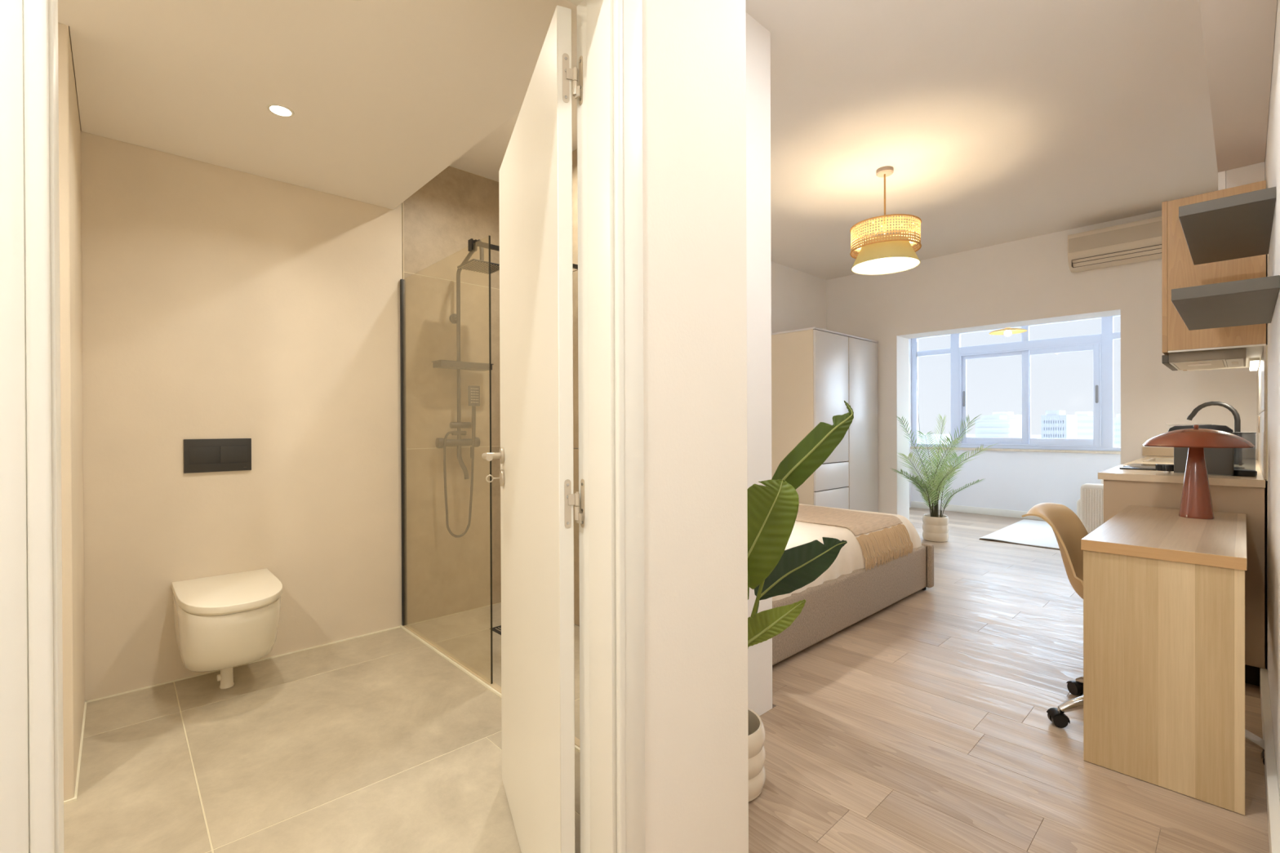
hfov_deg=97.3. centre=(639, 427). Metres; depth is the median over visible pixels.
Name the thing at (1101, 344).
window
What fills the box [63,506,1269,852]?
floor
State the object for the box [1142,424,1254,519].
desk lamp
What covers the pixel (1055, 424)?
apartment tower
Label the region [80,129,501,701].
wall
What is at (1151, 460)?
cutting board
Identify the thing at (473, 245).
screen
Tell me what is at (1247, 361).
under-cabinet light
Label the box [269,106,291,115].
diffuser
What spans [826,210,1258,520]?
wall
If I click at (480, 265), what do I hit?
shower column
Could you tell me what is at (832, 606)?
bed
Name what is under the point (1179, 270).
upper cabinet
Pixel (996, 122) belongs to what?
ceiling
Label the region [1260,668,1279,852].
baseboard
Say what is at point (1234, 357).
hood
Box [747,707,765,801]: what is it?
pot
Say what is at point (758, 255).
wall pillar
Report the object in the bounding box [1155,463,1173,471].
drip tray
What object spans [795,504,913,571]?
throw blanket
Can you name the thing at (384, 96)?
ceiling
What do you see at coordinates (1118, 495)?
base cabinet
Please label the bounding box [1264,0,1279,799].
wall
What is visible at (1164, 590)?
desk
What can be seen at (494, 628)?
floor drain
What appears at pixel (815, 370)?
wardrobe
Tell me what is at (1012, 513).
baseboard
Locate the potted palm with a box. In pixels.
[889,413,996,542]
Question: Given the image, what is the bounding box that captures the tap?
[1186,401,1244,464]
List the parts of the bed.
foot rail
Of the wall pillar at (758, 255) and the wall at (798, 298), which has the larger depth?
the wall at (798, 298)
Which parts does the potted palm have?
frond stem, frond stem, frond stem, frond stem, frond stem, frond stem, frond stem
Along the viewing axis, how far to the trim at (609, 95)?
1.04 m
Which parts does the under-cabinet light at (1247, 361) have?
led strip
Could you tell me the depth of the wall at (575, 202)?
3.25 m
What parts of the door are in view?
lever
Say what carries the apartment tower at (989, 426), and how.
on the ground
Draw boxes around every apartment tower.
[975,415,1022,437]
[987,411,1022,419]
[1040,410,1076,439]
[1075,411,1093,439]
[1113,413,1120,447]
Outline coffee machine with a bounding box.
[1155,423,1257,476]
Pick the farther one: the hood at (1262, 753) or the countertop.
the countertop
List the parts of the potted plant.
stem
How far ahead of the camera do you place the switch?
2.64 m
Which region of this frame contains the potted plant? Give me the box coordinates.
[746,400,853,801]
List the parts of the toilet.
lid, bowl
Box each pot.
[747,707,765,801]
[922,514,948,542]
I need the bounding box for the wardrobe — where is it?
[771,327,878,512]
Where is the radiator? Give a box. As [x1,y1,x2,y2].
[1076,479,1103,533]
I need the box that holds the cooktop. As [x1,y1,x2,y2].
[1119,463,1244,470]
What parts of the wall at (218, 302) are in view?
corner trim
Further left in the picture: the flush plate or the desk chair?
the flush plate
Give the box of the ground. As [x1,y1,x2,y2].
[918,434,1040,444]
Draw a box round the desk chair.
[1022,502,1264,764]
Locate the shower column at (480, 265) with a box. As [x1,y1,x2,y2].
[431,239,499,537]
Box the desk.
[1080,505,1247,815]
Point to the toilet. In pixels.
(223, 623)
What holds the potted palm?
on the floor
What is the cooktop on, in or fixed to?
in the countertop
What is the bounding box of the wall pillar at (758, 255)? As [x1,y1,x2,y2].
[745,11,772,715]
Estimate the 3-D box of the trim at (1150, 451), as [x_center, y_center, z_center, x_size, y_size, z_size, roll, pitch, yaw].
[4.018,0.178,4.066,0.018,0.065,0.584,0,0,-43]
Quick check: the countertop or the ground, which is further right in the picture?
the countertop
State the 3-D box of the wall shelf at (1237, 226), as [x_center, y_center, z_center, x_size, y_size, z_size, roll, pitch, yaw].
[2.186,-0.726,2.094,0.840,0.035,0.216,0,0,-43]
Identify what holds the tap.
on the countertop
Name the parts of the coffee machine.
lever, tank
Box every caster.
[1046,707,1070,724]
[1066,680,1083,693]
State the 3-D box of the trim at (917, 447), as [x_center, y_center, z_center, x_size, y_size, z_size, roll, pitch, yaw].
[4.966,0.273,6.750,0.235,0.029,3.243,0,0,-43]
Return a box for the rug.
[978,519,1059,550]
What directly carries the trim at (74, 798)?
attached to the wall at (69, 124)
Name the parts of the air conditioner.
panel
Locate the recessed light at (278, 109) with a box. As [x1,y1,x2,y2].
[266,102,294,117]
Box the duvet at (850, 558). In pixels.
[772,503,921,600]
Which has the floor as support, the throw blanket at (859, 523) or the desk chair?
the desk chair
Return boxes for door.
[481,4,579,852]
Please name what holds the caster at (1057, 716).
attached to the desk chair
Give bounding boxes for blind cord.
[915,342,919,433]
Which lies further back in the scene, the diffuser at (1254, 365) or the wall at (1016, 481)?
the wall at (1016, 481)
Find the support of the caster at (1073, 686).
attached to the desk chair
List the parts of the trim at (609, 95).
casing, hinge plate, hinge plate, casing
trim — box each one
[0,0,645,852]
[63,626,399,804]
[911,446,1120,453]
[1142,447,1256,458]
[1257,345,1267,480]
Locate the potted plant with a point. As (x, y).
(773, 571)
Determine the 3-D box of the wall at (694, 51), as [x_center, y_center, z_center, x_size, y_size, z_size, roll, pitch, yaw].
[-0.733,-0.161,0.485,2.590,2.865,0.110,0,0,-43]
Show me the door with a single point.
(538, 499)
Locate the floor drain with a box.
[488,625,501,635]
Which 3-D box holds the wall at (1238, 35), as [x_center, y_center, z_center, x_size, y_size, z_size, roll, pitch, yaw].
[1.530,-1.331,1.443,7.200,0.548,0.155,0,0,-43]
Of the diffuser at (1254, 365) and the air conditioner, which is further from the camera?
the air conditioner
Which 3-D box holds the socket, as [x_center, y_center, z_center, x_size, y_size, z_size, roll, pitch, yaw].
[3.447,-0.019,3.136,0.080,0.090,0.005,0,0,-43]
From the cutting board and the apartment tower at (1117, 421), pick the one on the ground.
the apartment tower at (1117, 421)
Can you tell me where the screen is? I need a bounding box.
[400,235,577,684]
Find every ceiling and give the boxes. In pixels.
[57,0,577,209]
[449,0,1217,279]
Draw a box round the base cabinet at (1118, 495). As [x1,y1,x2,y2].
[1103,479,1264,685]
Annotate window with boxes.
[911,315,1120,451]
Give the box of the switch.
[1231,361,1238,364]
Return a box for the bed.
[772,542,933,665]
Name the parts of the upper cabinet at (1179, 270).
door, panel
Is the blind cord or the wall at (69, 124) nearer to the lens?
the wall at (69, 124)
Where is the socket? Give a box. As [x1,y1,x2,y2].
[1257,416,1259,432]
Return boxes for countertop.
[1097,456,1265,488]
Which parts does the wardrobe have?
panel, panel, door, drawer, drawer, door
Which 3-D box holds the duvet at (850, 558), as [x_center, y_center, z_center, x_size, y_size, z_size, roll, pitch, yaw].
[0.722,0.707,3.783,1.945,0.218,1.536,0,0,-43]
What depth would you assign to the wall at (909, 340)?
7.86 m
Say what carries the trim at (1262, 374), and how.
attached to the wall at (1272, 490)
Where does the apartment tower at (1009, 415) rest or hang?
on the ground
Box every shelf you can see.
[431,360,493,371]
[1171,275,1279,330]
[1178,186,1275,265]
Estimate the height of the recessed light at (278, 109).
0.004 m
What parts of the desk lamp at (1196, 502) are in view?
lamp shade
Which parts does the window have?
frame, handle, sash, frame, frame, sash, handle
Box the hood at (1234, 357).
[1161,347,1246,370]
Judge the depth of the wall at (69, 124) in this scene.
1.74 m
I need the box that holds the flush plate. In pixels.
[183,438,251,473]
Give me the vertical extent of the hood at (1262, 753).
0.036 m
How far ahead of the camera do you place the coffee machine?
2.64 m
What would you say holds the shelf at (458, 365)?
attached to the shower column at (480, 265)
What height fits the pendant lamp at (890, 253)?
0.604 m
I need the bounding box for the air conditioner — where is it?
[1067,216,1161,272]
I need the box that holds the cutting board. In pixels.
[1142,457,1173,462]
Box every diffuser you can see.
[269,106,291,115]
[1249,360,1259,370]
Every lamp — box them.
[849,165,921,275]
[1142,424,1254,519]
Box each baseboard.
[911,501,1044,520]
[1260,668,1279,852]
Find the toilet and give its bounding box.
[171,568,282,688]
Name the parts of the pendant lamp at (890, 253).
rod, lamp shade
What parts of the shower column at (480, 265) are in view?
knob, spout, lever, knob, nozzle plate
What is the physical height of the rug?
0.021 m
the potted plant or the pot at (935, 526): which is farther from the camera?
the pot at (935, 526)
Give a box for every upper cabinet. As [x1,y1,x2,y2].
[1161,180,1266,357]
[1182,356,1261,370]
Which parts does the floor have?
kerb trim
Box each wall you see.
[57,22,84,800]
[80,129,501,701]
[572,148,579,626]
[641,0,748,852]
[771,261,826,333]
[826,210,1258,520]
[908,338,911,507]
[911,448,1120,515]
[1199,0,1277,190]
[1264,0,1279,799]
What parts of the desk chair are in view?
leg, leg, leg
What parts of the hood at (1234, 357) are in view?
filter frame, control panel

